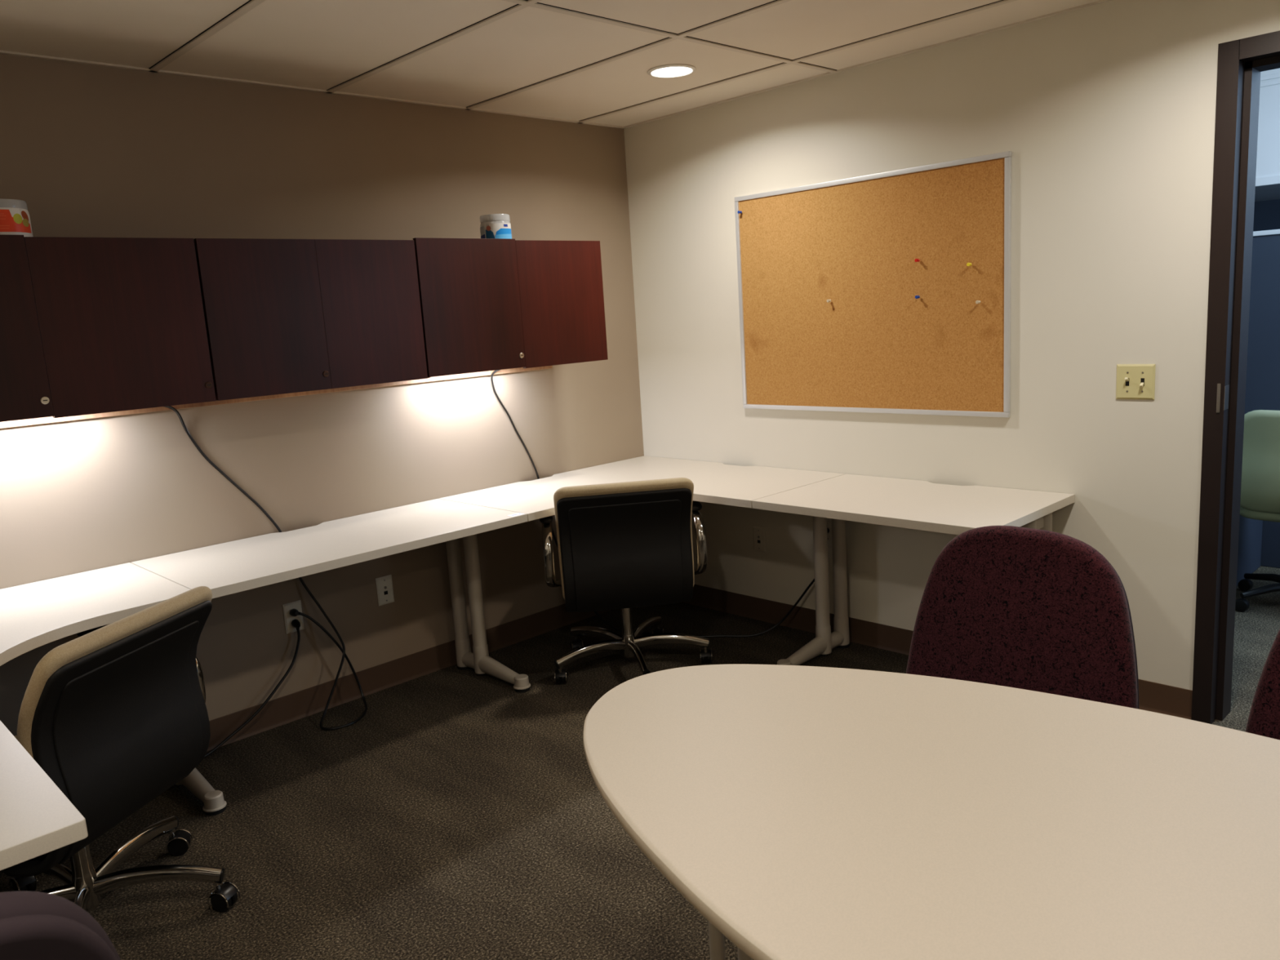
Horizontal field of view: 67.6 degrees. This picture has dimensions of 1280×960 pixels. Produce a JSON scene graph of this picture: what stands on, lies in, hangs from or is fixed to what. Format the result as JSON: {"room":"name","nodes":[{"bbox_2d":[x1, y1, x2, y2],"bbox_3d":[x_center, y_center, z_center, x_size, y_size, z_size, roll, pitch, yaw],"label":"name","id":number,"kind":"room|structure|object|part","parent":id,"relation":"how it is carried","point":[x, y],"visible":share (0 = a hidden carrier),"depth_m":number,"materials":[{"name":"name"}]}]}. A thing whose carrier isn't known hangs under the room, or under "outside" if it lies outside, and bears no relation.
{"room":"office","nodes":[
{"label":"office","id":0,"kind":"room"},
{"bbox_2d":[0,53,644,736],"bbox_3d":[-1.329,-0.299,3.533,3.850,2.405,0.100,-13,14,-43],"label":"wall","id":1,"kind":"structure","parent":0,"point":[91,151],"depth_m":3.53,"materials":[{"name":"beige paint"}]},
{"bbox_2d":[0,235,216,422],"bbox_3d":[-1.771,-0.430,2.741,0.888,0.495,0.382,-13,14,-43],"label":"upper cabinet","id":2,"kind":"object","parent":1,"relation":"attached to","point":[88,326],"visible":1,"depth_m":2.71,"materials":[{"name":"brown wood"}]},
{"bbox_2d":[0,198,33,236],"bbox_3d":[-1.731,-0.703,2.599,0.124,0.106,0.125,-13,14,-43],"label":"candy jar","id":3,"kind":"object","parent":2,"relation":"on","point":[15,218],"visible":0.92,"depth_m":2.57,"materials":[{"name":"white"}]},
{"bbox_3d":[-1.734,-0.744,2.592,0.121,0.024,0.121,-13,14,-43],"label":"lid","id":4,"kind":"part","parent":3,"relation":"part of","materials":[{"name":"white plastic"}]},
{"bbox_3d":[-1.805,-0.382,2.464,0.443,0.490,0.019,-13,14,-43],"label":"door","id":5,"kind":"part","parent":2,"relation":"part of","materials":[{"name":"brown wood"}]},
{"bbox_2d":[164,405,282,532],"label":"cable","id":6,"kind":"object","parent":1,"relation":"on","point":[175,411],"depth_m":3.34,"materials":[{"name":"black plastic"}]},
{"bbox_2d":[0,365,552,428],"bbox_3d":[-1.300,-0.318,3.475,2.518,0.035,0.020,-13,14,-43],"label":"mounting rail","id":7,"kind":"object","parent":1,"relation":"attached to","point":[44,420],"visible":0.44,"depth_m":3.38,"materials":[{"name":"brown wood"}]},
{"bbox_2d":[282,600,304,634],"bbox_3d":[-1.297,0.514,3.580,0.070,0.114,0.009,-13,14,-43],"label":"power outlet","id":8,"kind":"object","parent":1,"relation":"attached to","point":[296,605],"visible":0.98,"depth_m":3.57,"materials":[{"name":"beige plastic"}]},
{"bbox_2d":[193,238,427,400],"bbox_3d":[-1.184,-0.563,3.305,0.754,0.490,0.382,-13,14,-43],"label":"upper cabinet","id":9,"kind":"object","parent":1,"relation":"attached to","point":[282,316],"visible":0.95,"depth_m":3.14,"materials":[{"name":"brown wood"}]},
{"bbox_3d":[-1.193,-0.518,3.051,0.377,0.490,0.019,-13,14,-43],"label":"door","id":10,"kind":"part","parent":9,"relation":"part of","materials":[{"name":"brown wood"}]},
{"bbox_3d":[-0.925,-0.580,3.308,0.373,0.490,0.019,-13,14,-43],"label":"door","id":11,"kind":"part","parent":9,"relation":"part of","materials":[{"name":"brown wood"}]},
{"bbox_2d":[289,577,367,729],"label":"power cord","id":12,"kind":"object","parent":1,"relation":"on","point":[294,612],"depth_m":3.60,"materials":[{"name":"black plastic"}]},
{"bbox_2d":[375,574,394,605],"bbox_3d":[-1.024,0.444,3.841,0.070,0.114,0.008,-13,14,-43],"label":"outlet","id":13,"kind":"object","parent":1,"relation":"attached to","point":[384,584],"visible":1,"depth_m":3.84,"materials":[{"name":"white plastic"}]},
{"bbox_2d":[206,603,609,751],"bbox_3d":[-1.231,0.839,3.680,3.617,0.103,0.013,-13,14,-43],"label":"baseboard","id":14,"kind":"structure","parent":1,"relation":"attached to","point":[276,713],"depth_m":3.83,"materials":[{"name":"brown rubber"}]},
{"bbox_2d":[413,237,608,377],"bbox_3d":[-0.597,-0.702,3.867,0.886,0.499,0.382,-13,14,-43],"label":"upper cabinet","id":15,"kind":"object","parent":1,"relation":"attached to","point":[486,304],"visible":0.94,"depth_m":3.69,"materials":[{"name":"brown wood"}]},
{"bbox_3d":[-0.630,-0.654,3.589,0.441,0.494,0.019,-13,14,-43],"label":"door","id":16,"kind":"part","parent":15,"relation":"part of","materials":[{"name":"brown wood"}]},
{"bbox_2d":[480,213,511,238],"bbox_3d":[-0.569,-0.987,3.767,0.122,0.110,0.122,-13,14,-43],"label":"candy jar","id":17,"kind":"object","parent":15,"relation":"on","point":[491,225],"visible":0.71,"depth_m":3.71,"materials":[{"name":"white plastic"}]},
{"bbox_3d":[-0.571,-1.028,3.761,0.117,0.026,0.117,-13,14,-43],"label":"lid","id":18,"kind":"part","parent":17,"relation":"part of","materials":[{"name":"white plastic"}]},
{"bbox_3d":[-0.540,-0.970,3.729,0.093,0.062,0.022,-10,12,-32],"label":"label panel","id":19,"kind":"part","parent":17,"relation":"part of","materials":[{"name":"white"}]},
{"bbox_3d":[-0.316,-0.721,3.892,0.441,0.494,0.019,-13,14,-43],"label":"door","id":20,"kind":"part","parent":15,"relation":"part of","materials":[{"name":"brown wood"}]},
{"bbox_2d":[490,369,539,479],"label":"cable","id":21,"kind":"object","parent":1,"relation":"attached to","point":[491,376],"depth_m":4.21,"materials":[{"name":"black plastic"}]},
{"bbox_2d":[552,529,558,549],"label":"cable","id":22,"kind":"object","parent":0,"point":[556,542],"depth_m":4.40,"materials":[{"name":"black plastic"}]},
{"bbox_2d":[0,0,1111,128],"bbox_3d":[0.376,-1.213,1.519,3.630,0.086,5.000,-13,14,-43],"label":"ceiling","id":23,"kind":"structure","parent":0,"point":[588,62],"depth_m":3.04,"materials":[{"name":"tile"}]},
{"bbox_2d":[647,63,696,78],"bbox_3d":[0.117,-1.505,3.519,0.180,0.007,0.180,-13,14,-43],"label":"recessed light","id":24,"kind":"object","parent":23,"relation":"in","point":[667,71],"visible":1,"depth_m":3.51,"materials":[{"name":"white metal"}]},
{"bbox_2d":[0,565,1279,959],"bbox_3d":[2.018,0.769,3.360,8.030,0.050,5.200,-13,14,-43],"label":"floor","id":25,"kind":"structure","parent":0,"point":[464,815],"depth_m":2.79,"materials":[{"name":"carpet"}]},
{"bbox_2d":[0,720,88,871],"bbox_3d":[-1.258,0.901,1.529,0.618,0.725,0.611,-13,14,-43],"label":"desk","id":26,"kind":"object","parent":25,"relation":"on","point":[37,819],"visible":1,"depth_m":1.49,"materials":[{"name":"laminate"}]},
{"bbox_2d":[0,890,120,959],"bbox_3d":[-0.883,0.862,1.091,0.561,0.908,0.534,4,13,37],"label":"chair","id":27,"kind":"object","parent":25,"relation":"on","point":[34,925],"visible":1,"depth_m":0.98,"materials":[{"name":"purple fabric"}]},
{"bbox_2d":[0,562,190,666],"bbox_3d":[-1.682,0.778,2.384,1.221,0.725,1.209,-13,14,-43],"label":"desk","id":28,"kind":"object","parent":25,"relation":"on","point":[33,615],"visible":0.89,"depth_m":2.70,"materials":[{"name":"laminate"}]},
{"bbox_2d":[3,586,240,911],"bbox_3d":[-1.401,0.715,2.364,0.670,0.821,0.679,-1,10,14],"label":"office chair","id":29,"kind":"object","parent":25,"relation":"on","point":[115,714],"visible":0.84,"depth_m":2.26,"materials":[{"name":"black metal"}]},
{"bbox_3d":[-1.545,1.016,2.488,0.317,0.069,0.027,2,11,30],"label":"leg","id":30,"kind":"part","parent":29,"relation":"part of","materials":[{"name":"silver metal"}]},
{"bbox_3d":[-1.522,1.049,2.288,0.317,0.069,0.027,-12,13,-41],"label":"leg","id":31,"kind":"part","parent":29,"relation":"part of","materials":[{"name":"silver metal"}]},
{"bbox_3d":[-1.322,1.044,2.245,0.027,0.069,0.317,-8,11,-23],"label":"leg","id":32,"kind":"part","parent":29,"relation":"part of","materials":[{"name":"silver metal"}]},
{"bbox_3d":[-1.206,0.545,2.265,0.151,0.476,0.527,-1,10,14],"label":"backrest","id":33,"kind":"part","parent":29,"relation":"part of","materials":[{"name":"beige fabric"}]},
{"bbox_3d":[-1.213,0.609,2.279,0.128,0.442,0.424,-1,10,14],"label":"inset panel","id":34,"kind":"part","parent":29,"relation":"part of","materials":[{"name":"black plastic"}]},
{"bbox_3d":[-1.359,0.990,2.569,0.027,0.069,0.317,-1,10,12],"label":"leg","id":35,"kind":"part","parent":29,"relation":"part of","materials":[{"name":"silver metal"}]},
{"bbox_3d":[-1.221,1.007,2.419,0.317,0.069,0.027,-5,10,-6],"label":"leg","id":36,"kind":"part","parent":29,"relation":"part of","materials":[{"name":"silver metal"}]},
{"bbox_3d":[-1.346,0.591,2.573,0.328,0.315,0.133,-1,10,14],"label":"armrest","id":37,"kind":"part","parent":29,"relation":"part of","materials":[{"name":"silver metal"}]},
{"bbox_2d":[204,619,300,757],"bbox_3d":[-1.695,0.823,3.117,0.061,0.386,1.333,5,13,41],"label":"extension cord","id":38,"kind":"object","parent":25,"relation":"on","point":[295,623],"visible":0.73,"depth_m":3.49,"materials":[{"name":"black plastic"}]},
{"bbox_2d":[130,498,530,815],"bbox_3d":[-1.032,0.555,3.424,1.261,0.725,0.605,-13,14,-43],"label":"desk","id":39,"kind":"object","parent":25,"relation":"on","point":[231,567],"visible":0.66,"depth_m":3.34,"materials":[{"name":"laminate"}]},
{"bbox_3d":[-0.716,0.430,3.938,0.060,0.635,0.230,-13,14,-43],"label":"leg","id":40,"kind":"part","parent":39,"relation":"part of","materials":[{"name":"beige paint"}]},
{"bbox_2d":[506,512,524,516],"bbox_3d":[-0.460,0.129,3.547,0.056,0.001,0.038,-13,14,-43],"label":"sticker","id":41,"kind":"object","parent":39,"relation":"on","point":[517,513],"visible":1,"depth_m":3.54,"materials":[{"name":"white paper"}]},
{"bbox_2d":[539,477,712,684],"bbox_3d":[-0.056,0.372,3.842,0.666,0.821,0.648,-5,10,-10],"label":"office chair","id":42,"kind":"object","parent":25,"relation":"on","point":[624,546],"visible":0.91,"depth_m":3.65,"materials":[{"name":"black plastic"}]},
{"bbox_3d":[-0.320,0.307,3.829,0.133,0.315,0.327,-5,10,-6],"label":"armrest","id":43,"kind":"part","parent":42,"relation":"part of","materials":[{"name":"silver metal"}]},
{"bbox_3d":[-0.196,0.693,3.849,0.317,0.069,0.027,-9,11,-29],"label":"leg","id":44,"kind":"part","parent":42,"relation":"part of","materials":[{"name":"silver metal"}]},
{"bbox_3d":[-0.177,0.656,4.049,0.317,0.069,0.027,5,13,41],"label":"leg","id":45,"kind":"part","parent":42,"relation":"part of","materials":[{"name":"silver metal"}]},
{"bbox_3d":[-0.051,0.233,3.632,0.527,0.476,0.151,-5,10,-6],"label":"backrest","id":46,"kind":"part","parent":42,"relation":"part of","materials":[{"name":"beige fabric"}]},
{"bbox_3d":[-0.049,0.295,3.654,0.424,0.442,0.128,-5,10,-6],"label":"inset panel","id":47,"kind":"part","parent":42,"relation":"part of","materials":[{"name":"black plastic"}]},
{"bbox_3d":[-0.009,0.695,3.767,0.027,0.069,0.317,-6,10,-12],"label":"leg","id":48,"kind":"part","parent":42,"relation":"part of","materials":[{"name":"silver metal"}]},
{"bbox_3d":[0.022,0.637,4.090,0.027,0.069,0.317,1,11,24],"label":"leg","id":49,"kind":"part","parent":42,"relation":"part of","materials":[{"name":"silver metal"}]},
{"bbox_3d":[0.126,0.661,3.916,0.317,0.069,0.027,-3,10,6],"label":"leg","id":50,"kind":"part","parent":42,"relation":"part of","materials":[{"name":"silver metal"}]},
{"bbox_3d":[0.181,0.266,3.880,0.133,0.315,0.327,-5,10,-6],"label":"armrest","id":51,"kind":"part","parent":42,"relation":"part of","materials":[{"name":"silver metal"}]},
{"bbox_2d":[439,455,845,521],"bbox_3d":[0.029,0.382,4.036,1.208,0.725,1.191,-13,14,-43],"label":"desk","id":52,"kind":"object","parent":25,"relation":"on","point":[714,482],"visible":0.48,"depth_m":4.03,"materials":[{"name":"laminate"}]},
{"bbox_2d":[751,474,1075,665],"bbox_3d":[0.972,0.418,3.492,0.620,0.725,0.952,-13,14,-43],"label":"desk","id":53,"kind":"object","parent":25,"relation":"on","point":[917,504],"visible":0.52,"depth_m":3.44,"materials":[{"name":"laminate"}]},
{"bbox_3d":[0.778,0.341,3.914,0.230,0.635,0.060,-13,14,-43],"label":"leg","id":54,"kind":"part","parent":53,"relation":"part of","materials":[{"name":"beige paint"}]},
{"bbox_3d":[1.367,0.409,3.315,0.230,0.635,0.060,-13,14,-43],"label":"leg","id":55,"kind":"part","parent":53,"relation":"part of","materials":[{"name":"beige paint"}]},
{"bbox_2d":[582,663,1279,959],"bbox_3d":[0.649,0.829,1.231,0.922,0.735,1.906,-13,14,-43],"label":"conference table","id":56,"kind":"object","parent":25,"relation":"on","point":[804,812],"visible":1,"depth_m":1.30,"materials":[{"name":"laminate"}]},
{"bbox_3d":[0.234,0.764,1.800,0.476,0.683,0.060,-13,14,-43],"label":"leg frame","id":57,"kind":"part","parent":56,"relation":"part of","materials":[{"name":"beige paint"}]},
{"bbox_2d":[906,525,1138,709],"bbox_3d":[0.720,0.592,2.057,0.561,0.908,0.534,-12,13,-41],"label":"chair","id":58,"kind":"object","parent":25,"relation":"on","point":[1036,610],"visible":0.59,"depth_m":2.10,"materials":[{"name":"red fabric"}]},
{"bbox_2d":[1236,515,1262,586],"bbox_3d":[2.811,0.150,4.493,0.670,0.680,0.068,-13,14,-43],"label":"panel","id":59,"kind":"object","parent":25,"relation":"on","point":[1250,537],"visible":0.1,"depth_m":4.57,"materials":[{"name":"blue fabric"}]},
{"bbox_2d":[1235,409,1279,611],"bbox_3d":[2.875,0.118,4.084,0.562,0.874,0.588,-11,12,-37],"label":"chair","id":60,"kind":"object","parent":25,"relation":"on","point":[1260,468],"visible":0.8,"depth_m":4.00,"materials":[{"name":"green fabric"}]},
{"bbox_3d":[2.885,0.111,4.092,0.460,0.085,0.480,-11,12,-37],"label":"seat","id":61,"kind":"part","parent":60,"relation":"part of","materials":[{"name":"green fabric"}]},
{"bbox_3d":[2.743,0.473,4.132,0.283,0.061,0.040,-4,10,-1],"label":"leg","id":62,"kind":"part","parent":60,"relation":"part of","materials":[{"name":"black plastic"}]},
{"bbox_3d":[2.692,-0.065,3.916,0.082,0.434,0.470,-11,12,-37],"label":"backrest","id":63,"kind":"part","parent":60,"relation":"part of","materials":[{"name":"green fabric"}]},
{"bbox_3d":[2.836,0.444,4.266,0.040,0.061,0.283,-7,10,-19],"label":"leg","id":64,"kind":"part","parent":60,"relation":"part of","materials":[{"name":"black plastic"}]},
{"bbox_2d":[1244,229,1279,568],"bbox_3d":[3.381,-0.343,4.330,0.072,1.634,1.650,-13,14,-43],"label":"panel","id":65,"kind":"object","parent":25,"relation":"on","point":[1263,365],"visible":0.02,"depth_m":4.60,"materials":[{"name":"blue fabric"}]},
{"bbox_2d":[1244,629,1279,740],"bbox_3d":[1.225,0.650,1.544,0.561,0.908,0.534,-13,14,-43],"label":"chair","id":66,"kind":"object","parent":25,"relation":"on","point":[1264,718],"visible":0.23,"depth_m":1.78,"materials":[{"name":"red"}]},
{"bbox_2d":[697,578,814,637],"label":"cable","id":67,"kind":"object","parent":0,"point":[756,634],"depth_m":4.20,"materials":[{"name":"black plastic"}]},
{"bbox_2d":[623,0,1279,690],"bbox_3d":[1.786,-0.402,2.998,0.130,2.405,5.000,-13,14,-43],"label":"wall","id":68,"kind":"structure","parent":0,"point":[1104,113],"depth_m":3.30,"materials":[{"name":"white paint"}]},
{"bbox_2d":[752,526,766,552],"bbox_3d":[0.543,0.271,4.354,0.008,0.114,0.070,-13,14,-43],"label":"outlet","id":69,"kind":"object","parent":68,"relation":"attached to","point":[759,533],"visible":1,"depth_m":4.35,"materials":[{"name":"white paint"}]},
{"bbox_2d":[826,520,832,547],"bbox_3d":[0.799,0.232,4.077,0.009,0.114,0.070,-13,14,-43],"label":"power outlet","id":70,"kind":"object","parent":68,"relation":"attached to","point":[828,523],"visible":0.42,"depth_m":4.07,"materials":[{"name":"beige plastic"}]},
{"bbox_2d":[734,151,1011,417],"bbox_3d":[0.867,-0.722,3.770,0.018,0.914,1.220,-13,14,-43],"label":"corkboard","id":71,"kind":"object","parent":68,"relation":"attached to","point":[855,243],"visible":1,"depth_m":3.69,"materials":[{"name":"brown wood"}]},
{"bbox_2d":[681,584,1192,719],"bbox_3d":[0.936,0.642,4.031,0.013,0.103,2.512,-13,14,-43],"label":"baseboard","id":72,"kind":"structure","parent":68,"relation":"attached to","point":[1159,698],"depth_m":4.05,"materials":[{"name":"brown rubber"}]},
{"bbox_2d":[1115,364,1155,399],"bbox_3d":[1.603,-0.317,3.098,0.021,0.114,0.116,-13,14,-43],"label":"light switch","id":73,"kind":"object","parent":68,"relation":"attached to","point":[1134,381],"visible":1,"depth_m":3.10,"materials":[{"name":"beige plastic"}]},
{"bbox_2d":[1191,31,1279,724],"bbox_3d":[2.160,-0.209,2.651,0.157,2.100,1.022,-13,14,-43],"label":"door frame","id":74,"kind":"structure","parent":68,"relation":"in","point":[1241,62],"depth_m":2.93,"materials":[{"name":"black metal"}]},
{"bbox_3d":[1.794,-0.254,2.941,0.045,0.090,0.022,-13,14,-43],"label":"strike plate","id":75,"kind":"part","parent":74,"relation":"part of","materials":[{"name":"silver metal"}]},
{"bbox_2d":[1253,199,1279,231],"bbox_3d":[4.716,-1.336,5.848,0.100,2.900,5.100,-13,14,-43],"label":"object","id":76,"kind":"structure","parent":0,"point":[1266,213],"depth_m":6.29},
{"bbox_2d":[1254,68,1279,201],"bbox_3d":[3.670,-2.071,5.438,1.708,0.865,3.899,-13,14,-43],"label":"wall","id":77,"kind":"structure","parent":76,"relation":"attached to","point":[1268,158],"depth_m":4.81,"materials":[{"name":"white paint"}]}
]}

